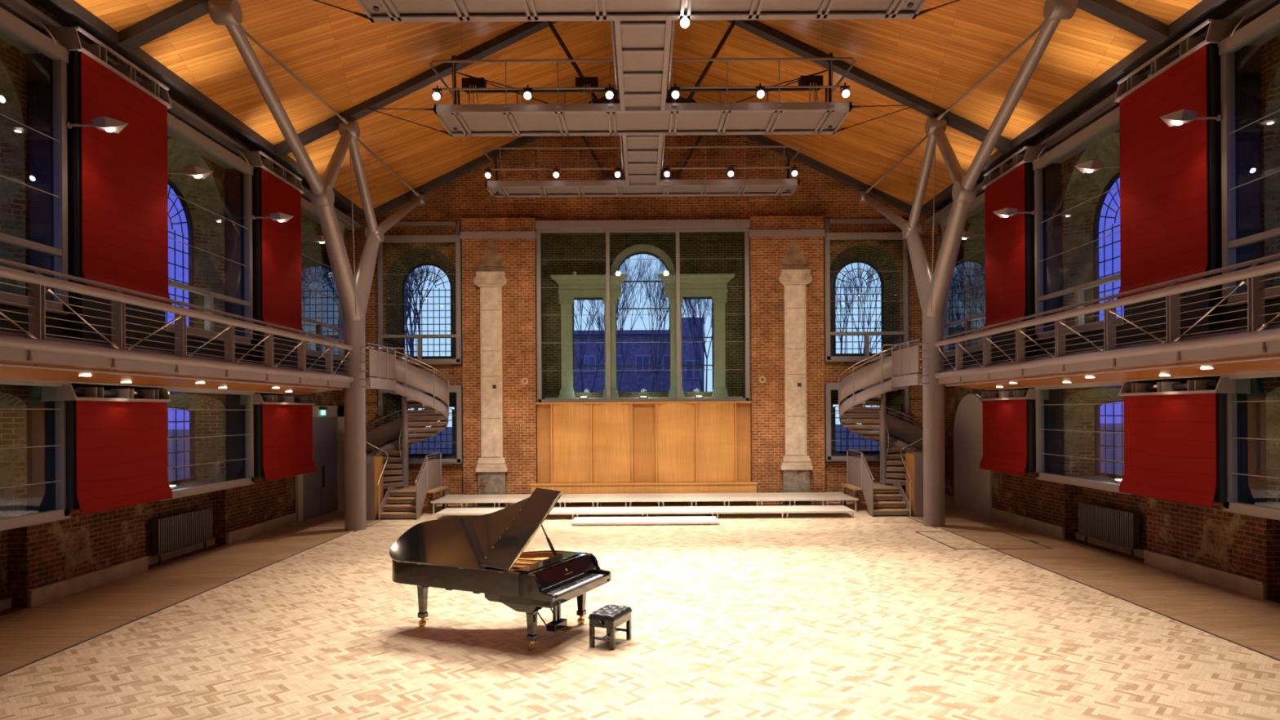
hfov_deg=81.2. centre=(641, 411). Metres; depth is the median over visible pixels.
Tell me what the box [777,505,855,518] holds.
stage platform
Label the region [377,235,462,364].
window
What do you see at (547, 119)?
platform
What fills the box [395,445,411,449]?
stair tread
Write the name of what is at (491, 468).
stone pilaster
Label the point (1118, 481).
uplight
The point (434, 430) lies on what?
stair tread
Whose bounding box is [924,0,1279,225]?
trim
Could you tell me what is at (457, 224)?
trim
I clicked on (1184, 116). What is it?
lamp
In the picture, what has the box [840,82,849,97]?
spotlight
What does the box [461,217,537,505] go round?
wall
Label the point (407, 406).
stair tread
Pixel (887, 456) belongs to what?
stair tread
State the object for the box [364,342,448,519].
stair
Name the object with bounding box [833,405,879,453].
window
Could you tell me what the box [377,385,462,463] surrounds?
window frame
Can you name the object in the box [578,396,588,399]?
uplight
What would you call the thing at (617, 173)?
spotlight
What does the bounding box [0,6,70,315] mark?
window
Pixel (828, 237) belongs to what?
window
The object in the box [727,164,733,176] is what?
spotlight
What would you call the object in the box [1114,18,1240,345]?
banner
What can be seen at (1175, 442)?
banner
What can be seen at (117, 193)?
banner
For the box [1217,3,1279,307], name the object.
window
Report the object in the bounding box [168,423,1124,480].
windows
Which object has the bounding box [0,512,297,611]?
baseboard
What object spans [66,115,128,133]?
lamp
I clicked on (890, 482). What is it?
stair tread
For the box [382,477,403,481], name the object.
stair tread
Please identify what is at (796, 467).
stone pilaster
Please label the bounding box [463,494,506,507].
stage platform
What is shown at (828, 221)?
trim
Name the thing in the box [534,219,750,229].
trim
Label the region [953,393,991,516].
door
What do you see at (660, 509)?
stage platform
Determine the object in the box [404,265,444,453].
bare tree
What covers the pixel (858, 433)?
stair tread
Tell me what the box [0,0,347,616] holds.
wall
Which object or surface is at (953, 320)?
window
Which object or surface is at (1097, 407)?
window
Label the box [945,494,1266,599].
baseboard
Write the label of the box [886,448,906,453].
stair tread
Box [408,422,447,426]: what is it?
stair tread
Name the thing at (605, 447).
panelling
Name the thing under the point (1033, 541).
trim
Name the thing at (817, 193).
wall
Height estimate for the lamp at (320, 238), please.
0.169 m
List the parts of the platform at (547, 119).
rail post, rail post, rail, rail post, rail post, floor panel, rail post, rail post, rail, rail post, rail post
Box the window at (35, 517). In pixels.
[0,379,71,531]
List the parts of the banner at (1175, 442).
plate, head rail, plate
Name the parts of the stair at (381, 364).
handrail, handrail, handrail, balustrade panel, guard rail, rail, rail, handrail, balustrade panel, handrail, handrail, handrail, panel, ledge leg, ledge leg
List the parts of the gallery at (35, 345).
diagonal rod, post, diagonal rod, post, diagonal rod, heater casing, handrail, post, diagonal rod, post, diagonal rod, post, diagonal rod, post, diagonal rod, post, diagonal rod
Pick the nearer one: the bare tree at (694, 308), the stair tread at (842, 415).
the stair tread at (842, 415)
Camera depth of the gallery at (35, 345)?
11.95 m
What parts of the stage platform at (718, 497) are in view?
frame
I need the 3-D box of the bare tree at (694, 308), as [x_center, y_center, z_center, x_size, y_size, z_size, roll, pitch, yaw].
[3.457,-3.859,45.128,6.309,14.681,5.450,0,0,-27]
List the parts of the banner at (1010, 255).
plate, head rail, plate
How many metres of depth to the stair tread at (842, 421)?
23.82 m
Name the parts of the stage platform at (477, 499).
frame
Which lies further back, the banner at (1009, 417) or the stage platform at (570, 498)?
the stage platform at (570, 498)
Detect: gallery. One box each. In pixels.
[0,258,368,395]
[917,253,1279,390]
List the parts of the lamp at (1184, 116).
arm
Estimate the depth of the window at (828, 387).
24.98 m
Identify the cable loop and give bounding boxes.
[30,16,57,44]
[232,146,248,164]
[1037,142,1053,159]
[1228,8,1257,36]
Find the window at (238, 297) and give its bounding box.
[165,112,253,346]
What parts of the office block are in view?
pane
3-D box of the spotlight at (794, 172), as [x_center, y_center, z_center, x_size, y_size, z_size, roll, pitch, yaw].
[4.549,-7.177,22.239,0.200,0.366,0.312,0,0,8]
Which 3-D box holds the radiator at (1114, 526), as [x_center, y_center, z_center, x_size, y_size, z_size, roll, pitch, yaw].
[10.182,2.559,16.325,0.150,0.950,1.950,0,0,0]
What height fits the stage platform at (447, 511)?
0.200 m
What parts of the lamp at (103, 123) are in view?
arm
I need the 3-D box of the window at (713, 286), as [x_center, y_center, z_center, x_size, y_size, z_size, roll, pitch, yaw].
[0.050,-3.135,26.515,7.000,5.630,0.670,0,0,0]
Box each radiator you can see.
[151,507,212,564]
[1078,502,1139,557]
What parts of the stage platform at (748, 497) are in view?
frame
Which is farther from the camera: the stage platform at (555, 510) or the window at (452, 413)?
the window at (452, 413)
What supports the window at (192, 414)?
in the wall at (32, 557)
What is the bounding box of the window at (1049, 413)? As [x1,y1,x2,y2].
[1034,379,1163,494]
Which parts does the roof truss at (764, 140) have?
gusset plate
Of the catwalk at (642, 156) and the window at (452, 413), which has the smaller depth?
the catwalk at (642, 156)
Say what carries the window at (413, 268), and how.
in the wall at (817, 193)
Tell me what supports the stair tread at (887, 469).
on the stair at (904, 361)
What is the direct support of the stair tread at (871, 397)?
on the stair at (904, 361)
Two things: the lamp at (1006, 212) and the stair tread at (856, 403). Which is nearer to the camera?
the lamp at (1006, 212)
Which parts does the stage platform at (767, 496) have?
frame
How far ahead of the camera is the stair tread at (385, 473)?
23.42 m
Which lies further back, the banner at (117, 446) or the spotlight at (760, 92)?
the spotlight at (760, 92)
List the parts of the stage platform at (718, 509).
frame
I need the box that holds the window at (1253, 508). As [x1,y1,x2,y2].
[1219,372,1279,519]
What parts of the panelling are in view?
panel, panel, panel, panel, panel, panel, panel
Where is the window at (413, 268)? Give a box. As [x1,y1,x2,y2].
[402,262,453,358]
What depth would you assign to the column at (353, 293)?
19.41 m
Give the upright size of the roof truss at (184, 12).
4.616 m
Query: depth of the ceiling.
17.86 m
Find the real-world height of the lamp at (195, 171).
0.169 m
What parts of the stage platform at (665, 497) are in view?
frame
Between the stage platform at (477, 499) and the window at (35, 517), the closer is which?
the window at (35, 517)
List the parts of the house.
pane, pane, pane, pane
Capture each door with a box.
[294,405,344,522]
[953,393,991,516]
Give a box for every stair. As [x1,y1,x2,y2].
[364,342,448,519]
[838,338,923,516]
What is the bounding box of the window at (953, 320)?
[940,192,985,357]
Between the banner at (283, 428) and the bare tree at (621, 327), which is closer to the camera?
the banner at (283, 428)
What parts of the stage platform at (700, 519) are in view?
frame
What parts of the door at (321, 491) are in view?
frame, handle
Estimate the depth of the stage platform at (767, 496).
23.44 m
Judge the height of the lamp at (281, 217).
0.169 m
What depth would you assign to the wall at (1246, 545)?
16.61 m
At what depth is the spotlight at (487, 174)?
22.15 m
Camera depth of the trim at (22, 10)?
15.65 m
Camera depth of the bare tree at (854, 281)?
41.90 m
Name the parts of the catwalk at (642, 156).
rail, floor panel, rail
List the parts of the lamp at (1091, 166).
arm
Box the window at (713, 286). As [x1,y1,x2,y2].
[544,244,742,399]
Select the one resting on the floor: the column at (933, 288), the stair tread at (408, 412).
the column at (933, 288)
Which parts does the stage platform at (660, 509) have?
frame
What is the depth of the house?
66.00 m
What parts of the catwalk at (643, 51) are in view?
rail, rail post, floor panel, rail post, rail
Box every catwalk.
[610,20,675,111]
[617,92,667,185]
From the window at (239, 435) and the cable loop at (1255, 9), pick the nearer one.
the cable loop at (1255, 9)
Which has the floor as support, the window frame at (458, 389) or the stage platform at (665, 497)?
the stage platform at (665, 497)
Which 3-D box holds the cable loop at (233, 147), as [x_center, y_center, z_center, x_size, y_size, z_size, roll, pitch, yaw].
[-9.415,-6.008,17.696,0.322,0.384,0.430,0,0,0]
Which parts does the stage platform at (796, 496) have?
frame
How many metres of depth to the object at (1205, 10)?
15.32 m
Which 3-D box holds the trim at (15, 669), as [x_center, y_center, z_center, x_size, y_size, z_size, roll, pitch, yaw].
[-8.060,3.150,7.800,3.700,0.004,27.600,0,0,0]
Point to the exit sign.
(322, 409)
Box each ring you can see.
[521,377,528,384]
[759,376,765,382]
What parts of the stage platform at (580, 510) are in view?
frame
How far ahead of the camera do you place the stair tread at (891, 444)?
24.42 m
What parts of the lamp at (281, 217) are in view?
arm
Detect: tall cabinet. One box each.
[365,455,382,519]
[905,452,923,516]
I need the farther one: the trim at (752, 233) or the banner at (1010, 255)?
the trim at (752, 233)
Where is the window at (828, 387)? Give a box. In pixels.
[824,382,909,461]
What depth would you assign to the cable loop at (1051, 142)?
17.50 m
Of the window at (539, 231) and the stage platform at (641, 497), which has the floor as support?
the stage platform at (641, 497)
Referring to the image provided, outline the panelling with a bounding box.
[529,400,757,506]
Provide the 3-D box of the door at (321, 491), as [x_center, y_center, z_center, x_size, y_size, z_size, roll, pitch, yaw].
[-9.826,1.488,23.000,0.130,3.350,3.400,0,0,0]
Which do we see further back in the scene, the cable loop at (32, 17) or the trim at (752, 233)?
the trim at (752, 233)
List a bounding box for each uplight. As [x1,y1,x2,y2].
[169,484,175,489]
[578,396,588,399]
[1115,479,1121,484]
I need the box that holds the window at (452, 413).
[408,408,454,455]
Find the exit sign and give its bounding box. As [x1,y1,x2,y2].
[319,407,327,415]
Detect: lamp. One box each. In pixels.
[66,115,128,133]
[167,165,213,178]
[252,212,293,222]
[301,235,324,243]
[961,231,985,239]
[992,207,1034,217]
[1074,160,1119,173]
[1159,109,1222,126]
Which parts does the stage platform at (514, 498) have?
frame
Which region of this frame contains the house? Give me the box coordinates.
[573,329,704,392]
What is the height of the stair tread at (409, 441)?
0.094 m
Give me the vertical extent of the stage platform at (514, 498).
0.400 m
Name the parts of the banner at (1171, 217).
plate, head rail, plate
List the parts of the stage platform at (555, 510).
frame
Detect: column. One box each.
[208,0,426,530]
[858,0,1078,527]
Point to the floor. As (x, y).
(807, 615)
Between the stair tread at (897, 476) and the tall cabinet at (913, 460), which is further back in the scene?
the stair tread at (897, 476)
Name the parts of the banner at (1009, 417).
plate, head rail, plate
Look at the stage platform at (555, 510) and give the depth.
21.98 m
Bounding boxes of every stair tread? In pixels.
[381,452,401,456]
[382,458,401,462]
[382,465,402,468]
[382,471,402,475]
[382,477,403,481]
[382,483,404,489]
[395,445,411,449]
[404,399,418,402]
[406,404,431,408]
[407,411,441,414]
[408,417,446,420]
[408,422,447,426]
[408,428,444,432]
[408,434,436,438]
[408,440,425,443]
[840,414,879,417]
[840,420,879,423]
[843,426,879,429]
[845,408,880,411]
[851,431,879,435]
[855,402,881,405]
[862,436,879,440]
[870,395,882,399]
[876,442,893,446]
[884,480,906,485]
[885,474,906,478]
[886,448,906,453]
[886,455,905,458]
[886,462,905,465]
[886,468,906,471]
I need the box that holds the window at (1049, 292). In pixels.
[1032,106,1124,341]
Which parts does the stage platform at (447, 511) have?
frame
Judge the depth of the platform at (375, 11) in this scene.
12.69 m
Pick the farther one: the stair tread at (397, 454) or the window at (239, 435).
the stair tread at (397, 454)
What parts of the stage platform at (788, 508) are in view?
frame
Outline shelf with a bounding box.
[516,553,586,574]
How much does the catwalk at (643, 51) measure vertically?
1.149 m
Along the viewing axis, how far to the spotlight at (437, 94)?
16.60 m
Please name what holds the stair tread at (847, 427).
on the stair at (904, 361)
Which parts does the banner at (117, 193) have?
plate, head rail, plate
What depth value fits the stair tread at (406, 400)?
22.78 m
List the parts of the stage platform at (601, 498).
frame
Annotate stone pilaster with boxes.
[473,240,508,506]
[778,239,813,503]
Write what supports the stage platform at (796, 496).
on the floor
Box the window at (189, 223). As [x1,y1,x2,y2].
[166,177,194,327]
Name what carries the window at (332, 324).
in the wall at (32, 557)
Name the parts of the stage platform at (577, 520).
frame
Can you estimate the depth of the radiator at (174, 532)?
16.11 m
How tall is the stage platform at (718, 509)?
0.200 m
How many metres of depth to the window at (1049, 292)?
17.74 m
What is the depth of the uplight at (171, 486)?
15.43 m
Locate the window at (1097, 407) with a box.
[1094,400,1124,478]
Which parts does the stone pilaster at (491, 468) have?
moulding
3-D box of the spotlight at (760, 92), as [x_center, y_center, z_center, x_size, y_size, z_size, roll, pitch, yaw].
[2.651,-7.165,16.688,0.200,0.366,0.312,0,0,5]
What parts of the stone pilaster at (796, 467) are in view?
moulding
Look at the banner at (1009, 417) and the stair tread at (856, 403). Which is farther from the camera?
the stair tread at (856, 403)
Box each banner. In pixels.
[26,384,172,515]
[46,26,172,351]
[239,151,304,368]
[240,393,315,480]
[978,388,1048,475]
[981,146,1046,364]
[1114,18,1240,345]
[1118,377,1266,507]
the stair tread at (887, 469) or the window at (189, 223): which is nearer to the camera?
the window at (189, 223)
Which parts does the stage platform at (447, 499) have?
frame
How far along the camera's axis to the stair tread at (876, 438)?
24.35 m
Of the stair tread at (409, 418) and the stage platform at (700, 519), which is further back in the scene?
the stair tread at (409, 418)
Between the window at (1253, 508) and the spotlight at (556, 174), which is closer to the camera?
the window at (1253, 508)
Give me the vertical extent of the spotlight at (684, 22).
0.366 m
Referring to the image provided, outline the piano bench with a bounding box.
[587,604,632,649]
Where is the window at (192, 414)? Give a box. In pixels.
[166,407,195,484]
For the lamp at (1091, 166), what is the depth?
14.41 m
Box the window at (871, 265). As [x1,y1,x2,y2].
[833,260,884,355]
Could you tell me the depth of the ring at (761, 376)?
24.97 m
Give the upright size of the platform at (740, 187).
1.339 m
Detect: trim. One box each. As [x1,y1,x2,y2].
[0,0,360,229]
[0,520,414,676]
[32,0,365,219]
[377,221,460,235]
[460,231,536,240]
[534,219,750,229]
[748,229,825,239]
[824,218,908,232]
[902,516,1279,661]
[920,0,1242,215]
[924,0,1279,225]
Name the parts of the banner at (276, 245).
plate, head rail, plate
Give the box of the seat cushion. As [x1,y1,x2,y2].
[587,604,632,622]
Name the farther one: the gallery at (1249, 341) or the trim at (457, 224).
the trim at (457, 224)
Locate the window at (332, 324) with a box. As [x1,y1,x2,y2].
[301,196,344,361]
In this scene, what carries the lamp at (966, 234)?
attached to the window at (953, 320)
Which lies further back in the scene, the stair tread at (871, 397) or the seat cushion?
the stair tread at (871, 397)
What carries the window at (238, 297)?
in the wall at (32, 557)
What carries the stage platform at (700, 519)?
on the floor
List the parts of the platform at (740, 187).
rail post, rail post, rail, rail post, rail post, floor panel, rail post, rail post, rail, rail post, rail post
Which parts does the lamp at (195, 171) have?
arm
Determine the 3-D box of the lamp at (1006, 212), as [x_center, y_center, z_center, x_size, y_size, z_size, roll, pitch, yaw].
[8.880,-4.743,17.850,0.980,0.169,0.380,0,0,0]
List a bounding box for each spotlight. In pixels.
[432,84,441,100]
[484,166,491,177]
[523,84,532,99]
[552,166,559,177]
[604,84,613,99]
[613,165,621,177]
[663,165,670,177]
[671,84,679,98]
[678,17,690,28]
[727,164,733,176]
[755,83,764,98]
[791,164,797,176]
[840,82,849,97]
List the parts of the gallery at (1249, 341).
diagonal rod, post, diagonal rod, post, diagonal rod, post, diagonal rod, post, diagonal rod, post, handrail, heater casing, diagonal rod, post, diagonal rod, post, diagonal rod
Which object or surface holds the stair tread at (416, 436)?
on the stair at (381, 364)
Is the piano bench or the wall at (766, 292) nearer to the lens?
the piano bench
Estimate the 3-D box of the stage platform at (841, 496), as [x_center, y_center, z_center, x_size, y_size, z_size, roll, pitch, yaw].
[6.139,2.860,23.750,1.004,0.400,1.800,0,0,0]
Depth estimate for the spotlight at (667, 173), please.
22.14 m
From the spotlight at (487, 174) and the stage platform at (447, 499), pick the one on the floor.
the stage platform at (447, 499)
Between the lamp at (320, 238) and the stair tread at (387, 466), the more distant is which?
the stair tread at (387, 466)
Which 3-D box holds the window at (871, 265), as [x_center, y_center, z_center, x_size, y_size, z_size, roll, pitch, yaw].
[7.517,-3.599,25.905,1.740,3.300,0.090,0,0,0]
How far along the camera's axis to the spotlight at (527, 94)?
16.60 m
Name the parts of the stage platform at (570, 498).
frame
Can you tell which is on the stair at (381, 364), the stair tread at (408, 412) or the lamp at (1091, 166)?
the stair tread at (408, 412)
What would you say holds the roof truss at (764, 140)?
on the column at (353, 293)
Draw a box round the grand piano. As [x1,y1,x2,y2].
[389,487,611,650]
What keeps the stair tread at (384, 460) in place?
on the stair at (381, 364)
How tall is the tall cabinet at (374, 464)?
1.840 m
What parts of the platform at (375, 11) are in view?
floor panel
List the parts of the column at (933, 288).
tie rod, tie rod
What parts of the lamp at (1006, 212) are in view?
arm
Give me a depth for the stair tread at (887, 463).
23.56 m
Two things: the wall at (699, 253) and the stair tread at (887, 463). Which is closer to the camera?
the stair tread at (887, 463)
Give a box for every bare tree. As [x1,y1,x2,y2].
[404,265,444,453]
[573,254,662,392]
[582,259,658,391]
[621,260,700,391]
[654,257,711,391]
[835,263,880,449]
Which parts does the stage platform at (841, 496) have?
frame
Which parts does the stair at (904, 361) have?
ledge leg, ledge leg, panel, handrail, handrail, rail, handrail, balustrade panel, rail, guard rail, balustrade panel, handrail, handrail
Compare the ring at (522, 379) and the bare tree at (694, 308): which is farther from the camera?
the bare tree at (694, 308)
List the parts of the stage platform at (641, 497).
frame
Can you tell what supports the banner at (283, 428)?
attached to the wall at (32, 557)
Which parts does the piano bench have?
leg, knob, leg, leg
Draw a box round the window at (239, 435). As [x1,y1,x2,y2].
[127,386,254,501]
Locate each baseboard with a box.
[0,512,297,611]
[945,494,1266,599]
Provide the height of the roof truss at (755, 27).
4.616 m
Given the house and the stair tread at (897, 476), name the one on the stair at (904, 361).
the stair tread at (897, 476)
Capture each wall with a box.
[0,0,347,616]
[346,134,937,504]
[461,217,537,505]
[542,234,743,399]
[749,215,825,503]
[937,0,1279,603]
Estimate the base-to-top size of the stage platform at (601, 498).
0.400 m
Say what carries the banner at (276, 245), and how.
attached to the wall at (32, 557)
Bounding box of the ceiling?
[74,0,1202,209]
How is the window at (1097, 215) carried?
in the wall at (1246, 545)
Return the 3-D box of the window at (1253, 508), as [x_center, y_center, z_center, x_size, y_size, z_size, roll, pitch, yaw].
[9.733,0.482,10.400,0.680,2.250,3.480,0,0,0]
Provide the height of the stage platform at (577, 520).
0.050 m
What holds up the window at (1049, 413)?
in the wall at (1246, 545)
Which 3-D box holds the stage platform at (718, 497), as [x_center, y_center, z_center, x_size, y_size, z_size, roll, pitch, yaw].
[2.107,2.886,23.750,1.004,0.400,1.800,0,0,0]
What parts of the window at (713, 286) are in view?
sill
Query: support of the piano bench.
on the floor
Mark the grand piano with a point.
(484, 553)
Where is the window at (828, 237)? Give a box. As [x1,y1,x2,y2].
[823,232,908,361]
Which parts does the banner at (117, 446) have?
plate, head rail, plate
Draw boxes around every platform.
[313,0,959,22]
[368,52,916,136]
[430,494,475,514]
[435,507,504,519]
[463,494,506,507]
[481,145,803,197]
[496,493,531,507]
[548,506,578,519]
[557,493,568,506]
[562,493,598,506]
[571,516,644,524]
[574,506,644,516]
[595,493,629,506]
[628,493,661,506]
[644,506,715,516]
[644,515,719,524]
[659,493,693,506]
[690,493,726,506]
[711,506,785,518]
[720,493,759,506]
[751,492,792,506]
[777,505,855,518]
[782,492,825,505]
[813,492,858,511]
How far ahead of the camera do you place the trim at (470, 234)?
24.95 m
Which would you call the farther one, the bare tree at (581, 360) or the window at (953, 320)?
the bare tree at (581, 360)
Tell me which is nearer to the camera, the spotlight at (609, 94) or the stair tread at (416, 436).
the spotlight at (609, 94)
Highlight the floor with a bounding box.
[0,502,1279,719]
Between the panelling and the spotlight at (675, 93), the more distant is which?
the panelling
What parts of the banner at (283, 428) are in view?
plate, head rail, plate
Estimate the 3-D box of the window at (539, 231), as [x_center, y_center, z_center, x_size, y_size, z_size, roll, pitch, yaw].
[0.049,-3.255,25.230,7.160,5.930,0.280,0,0,0]
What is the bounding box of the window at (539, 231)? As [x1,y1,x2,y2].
[536,227,750,402]
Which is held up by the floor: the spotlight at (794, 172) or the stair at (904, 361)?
the stair at (904, 361)
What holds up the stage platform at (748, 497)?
on the floor
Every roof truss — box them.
[116,0,1169,52]
[273,19,1012,157]
[373,92,911,217]
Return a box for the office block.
[681,317,704,391]
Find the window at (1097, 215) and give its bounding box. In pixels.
[1093,171,1122,322]
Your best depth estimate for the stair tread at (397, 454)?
24.02 m
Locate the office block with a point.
(691, 381)
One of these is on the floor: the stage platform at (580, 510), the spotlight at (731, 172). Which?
the stage platform at (580, 510)
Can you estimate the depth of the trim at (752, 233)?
24.95 m
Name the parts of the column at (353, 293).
tie rod, tie rod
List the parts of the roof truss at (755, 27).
gusset plate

